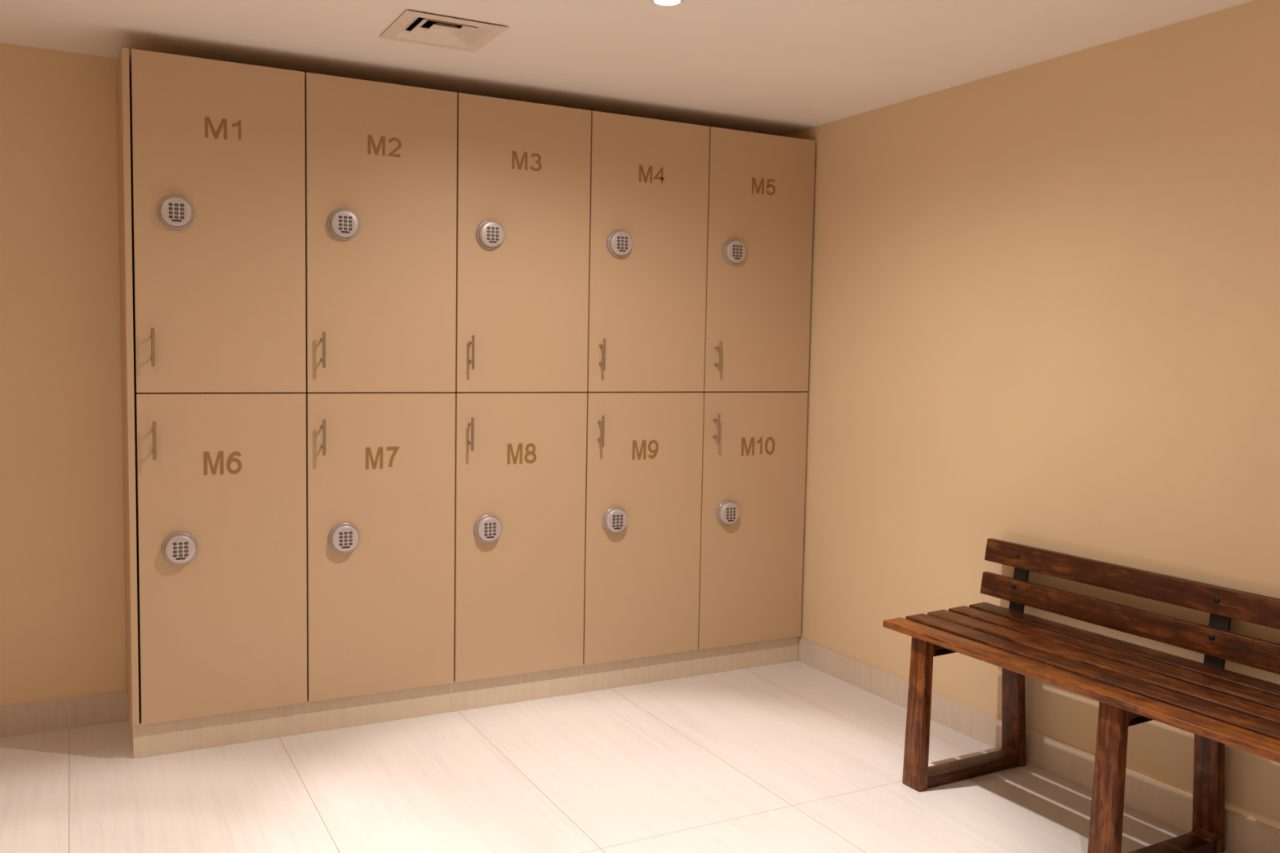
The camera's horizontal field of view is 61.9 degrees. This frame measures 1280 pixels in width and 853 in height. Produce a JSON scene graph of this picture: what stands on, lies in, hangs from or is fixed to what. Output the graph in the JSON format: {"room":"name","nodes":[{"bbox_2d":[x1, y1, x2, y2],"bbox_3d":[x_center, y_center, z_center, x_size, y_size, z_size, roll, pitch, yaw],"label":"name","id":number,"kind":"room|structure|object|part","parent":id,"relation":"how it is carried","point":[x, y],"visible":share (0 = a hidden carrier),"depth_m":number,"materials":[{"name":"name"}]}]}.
{"room":"changing room","nodes":[
{"label":"changing room","id":0,"kind":"room"},
{"bbox_2d":[0,43,126,704],"bbox_3d":[-0.952,-0.119,3.989,3.233,2.183,0.120,-1,5,-28],"label":"wall","id":1,"kind":"structure","parent":0,"point":[63,619],"depth_m":3.43,"materials":[{"name":"paint"}]},
{"bbox_2d":[0,689,128,737],"bbox_3d":[-0.942,0.924,4.008,3.233,0.100,0.004,-1,5,-28],"label":"baseboard","id":2,"kind":"structure","parent":1,"relation":"attached to","point":[70,713],"depth_m":3.50,"materials":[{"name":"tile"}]},
{"bbox_2d":[0,660,1232,852],"bbox_3d":[0.181,1.206,1.905,3.473,0.120,5.040,-1,5,-28],"label":"floor","id":3,"kind":"structure","parent":0,"point":[793,757],"depth_m":3.11,"materials":[{"name":"tile"}]},
{"bbox_2d":[127,636,798,758],"bbox_3d":[-0.533,0.928,4.011,2.496,0.108,0.374,-1,5,-28],"label":"trim","id":4,"kind":"structure","parent":3,"relation":"on","point":[231,728],"depth_m":3.71,"materials":[{"name":"tile"}]},
{"bbox_2d":[116,47,139,726],"bbox_3d":[-1.604,-0.109,3.343,0.019,2.014,0.394,-1,5,-28],"label":"end panel","id":5,"kind":"object","parent":4,"relation":"on","point":[122,75],"visible":1,"depth_m":3.20,"materials":[{"name":"beige laminate"}]},
{"bbox_2d":[133,391,306,724],"bbox_3d":[-1.374,0.389,3.482,0.490,1.007,0.431,-1,5,-28],"label":"locker","id":6,"kind":"object","parent":4,"relation":"on","point":[221,539],"visible":1,"depth_m":3.32,"materials":[{"name":"beige laminate"}]},
{"bbox_3d":[-1.452,0.042,3.190,0.011,0.115,0.039,-1,5,-28],"label":"handle","id":7,"kind":"part","parent":6,"relation":"part of","materials":[{"name":"metal"}]},
{"bbox_2d":[128,48,306,392],"bbox_3d":[-1.355,-0.617,3.411,0.490,1.002,0.431,-1,5,-28],"label":"locker","id":8,"kind":"object","parent":6,"relation":"on","point":[218,147],"visible":1,"depth_m":3.25,"materials":[{"name":"beige laminate"}]},
{"bbox_3d":[-1.447,-0.236,3.170,0.011,0.115,0.039,-1,5,-28],"label":"handle","id":9,"kind":"part","parent":8,"relation":"part of","materials":[{"name":"metal"}]},
{"bbox_2d":[302,391,455,702],"bbox_3d":[-0.937,0.381,3.715,0.490,1.007,0.431,-1,5,-28],"label":"locker","id":10,"kind":"object","parent":4,"relation":"on","point":[380,466],"visible":1,"depth_m":3.55,"materials":[{"name":"beige laminate"}]},
{"bbox_3d":[-1.015,0.034,3.422,0.011,0.115,0.039,-1,5,-28],"label":"handle","id":11,"kind":"part","parent":10,"relation":"part of","materials":[{"name":"metal"}]},
{"bbox_2d":[304,72,457,392],"bbox_3d":[-0.918,-0.625,3.643,0.490,1.002,0.431,-1,5,-28],"label":"locker","id":12,"kind":"object","parent":10,"relation":"on","point":[381,157],"visible":1,"depth_m":3.48,"materials":[{"name":"beige laminate"}]},
{"bbox_3d":[-1.010,-0.244,3.402,0.011,0.115,0.039,-1,5,-28],"label":"handle","id":13,"kind":"part","parent":12,"relation":"part of","materials":[{"name":"metal"}]},
{"bbox_2d":[448,391,586,682],"bbox_3d":[-0.500,0.372,3.947,0.490,1.007,0.431,-1,5,-28],"label":"locker","id":14,"kind":"object","parent":4,"relation":"on","point":[520,461],"visible":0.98,"depth_m":3.79,"materials":[{"name":"beige laminate"}]},
{"bbox_3d":[-0.578,0.025,3.654,0.011,0.115,0.039,-1,5,-28],"label":"handle","id":15,"kind":"part","parent":14,"relation":"part of","materials":[{"name":"metal"}]},
{"bbox_2d":[455,93,591,391],"bbox_3d":[-0.481,-0.634,3.875,0.490,1.002,0.431,-1,5,-28],"label":"locker","id":16,"kind":"object","parent":14,"relation":"on","point":[523,194],"visible":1,"depth_m":3.71,"materials":[{"name":"beige laminate"}]},
{"bbox_3d":[-0.573,-0.253,3.634,0.011,0.115,0.039,-1,5,-28],"label":"handle","id":17,"kind":"part","parent":16,"relation":"part of","materials":[{"name":"metal"}]},
{"bbox_2d":[580,391,703,665],"bbox_3d":[-0.063,0.364,4.179,0.490,1.007,0.431,-1,5,-28],"label":"locker","id":18,"kind":"object","parent":4,"relation":"on","point":[644,450],"visible":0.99,"depth_m":4.02,"materials":[{"name":"beige laminate"}]},
{"bbox_3d":[-0.141,0.017,3.886,0.011,0.115,0.039,-1,5,-28],"label":"handle","id":19,"kind":"part","parent":18,"relation":"part of","materials":[{"name":"metal"}]},
{"bbox_2d":[586,111,710,391],"bbox_3d":[-0.044,-0.642,4.107,0.490,1.002,0.431,-1,5,-28],"label":"locker","id":20,"kind":"object","parent":18,"relation":"on","point":[649,177],"visible":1,"depth_m":3.94,"materials":[{"name":"beige laminate"}]},
{"bbox_3d":[-0.136,-0.261,3.867,0.011,0.115,0.039,-1,5,-28],"label":"handle","id":21,"kind":"part","parent":20,"relation":"part of","materials":[{"name":"metal"}]},
{"bbox_2d":[697,391,808,649],"bbox_3d":[0.374,0.355,4.411,0.490,1.007,0.431,-1,5,-28],"label":"locker","id":22,"kind":"object","parent":4,"relation":"on","point":[754,452],"visible":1,"depth_m":4.25,"materials":[{"name":"beige laminate"}]},
{"bbox_3d":[0.296,0.008,4.119,0.011,0.115,0.039,-1,5,-28],"label":"handle","id":23,"kind":"part","parent":22,"relation":"part of","materials":[{"name":"metal"}]},
{"bbox_2d":[703,126,815,391],"bbox_3d":[0.393,-0.651,4.339,0.490,1.002,0.431,-1,5,-28],"label":"locker","id":24,"kind":"object","parent":22,"relation":"on","point":[761,201],"visible":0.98,"depth_m":4.18,"materials":[{"name":"beige laminate"}]},
{"bbox_3d":[0.301,-0.270,4.099,0.011,0.115,0.039,-1,5,-28],"label":"handle","id":25,"kind":"part","parent":24,"relation":"part of","materials":[{"name":"metal"}]},
{"bbox_2d":[883,537,1279,852],"bbox_3d":[1.310,0.763,2.674,0.464,0.694,1.550,-1,5,-29],"label":"bench","id":26,"kind":"object","parent":3,"relation":"on","point":[1132,684],"visible":1,"depth_m":2.80,"materials":[{"name":"brown wood"}]},
{"bbox_3d":[0.822,0.841,3.149,0.044,0.454,0.073,-1,5,-29],"label":"leg","id":27,"kind":"part","parent":26,"relation":"part of","materials":[{"name":"brown wood"}]},
{"bbox_3d":[0.995,0.634,3.228,0.352,0.070,0.063,-1,5,-29],"label":"seat rail","id":28,"kind":"part","parent":26,"relation":"part of","materials":[{"name":"brown wood"}]},
{"bbox_3d":[0.997,1.036,3.262,0.394,0.054,0.063,-1,5,-29],"label":"floor rail","id":29,"kind":"part","parent":26,"relation":"part of","materials":[{"name":"brown wood"}]},
{"bbox_3d":[1.169,0.827,3.341,0.066,0.467,0.073,-1,5,-29],"label":"leg","id":30,"kind":"part","parent":26,"relation":"part of","materials":[{"name":"brown wood"}]},
{"bbox_3d":[1.177,0.517,3.320,0.045,0.290,0.054,-1,5,-29],"label":"post","id":31,"kind":"part","parent":26,"relation":"part of","materials":[{"name":"black metal"}]},
{"bbox_3d":[1.134,0.887,2.587,0.044,0.454,0.073,-1,5,-29],"label":"leg","id":32,"kind":"part","parent":26,"relation":"part of","materials":[{"name":"brown wood"}]},
{"bbox_3d":[1.308,0.680,2.666,0.352,0.070,0.063,-1,5,-29],"label":"seat rail","id":33,"kind":"part","parent":26,"relation":"part of","materials":[{"name":"brown wood"}]},
{"bbox_3d":[1.310,1.083,2.700,0.394,0.054,0.063,-1,5,-29],"label":"floor rail","id":34,"kind":"part","parent":26,"relation":"part of","materials":[{"name":"brown wood"}]},
{"bbox_3d":[1.482,0.873,2.778,0.066,0.467,0.073,-1,5,-29],"label":"leg","id":35,"kind":"part","parent":26,"relation":"part of","materials":[{"name":"brown wood"}]},
{"bbox_3d":[1.490,0.563,2.757,0.045,0.290,0.054,-1,5,-29],"label":"post","id":36,"kind":"part","parent":26,"relation":"part of","materials":[{"name":"black metal"}]},
{"bbox_2d":[0,0,1254,136],"bbox_3d":[0.223,-1.081,1.742,3.473,0.100,5.040,-1,5,-28],"label":"ceiling","id":37,"kind":"structure","parent":0,"point":[780,68],"depth_m":3.17,"materials":[{"name":"paint"}]},
{"bbox_2d":[379,9,508,52],"bbox_3d":[-0.568,-1.182,3.077,0.294,0.095,0.294,-1,5,-28],"label":"ceiling vent","id":38,"kind":"object","parent":37,"relation":"in","point":[412,26],"visible":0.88,"depth_m":3.12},
{"bbox_2d":[651,0,682,6],"bbox_3d":[0.070,-1.105,2.772,0.080,0.005,0.080,-1,5,-28],"label":"recessed light","id":39,"kind":"object","parent":37,"relation":"in","point":[659,2],"visible":1,"depth_m":2.79,"materials":[{"name":"white"}]},
{"bbox_2d":[782,0,1279,830],"bbox_3d":[1.683,0.029,2.610,0.120,2.183,5.040,-1,5,-28],"label":"wall","id":40,"kind":"structure","parent":0,"point":[1045,295],"depth_m":3.24,"materials":[{"name":"paint"}]},
{"bbox_2d":[797,636,1279,852],"bbox_3d":[1.609,1.069,2.655,0.004,0.100,4.800,-1,5,-28],"label":"baseboard","id":41,"kind":"structure","parent":40,"relation":"attached to","point":[1172,807],"depth_m":3.30,"materials":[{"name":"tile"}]}
]}

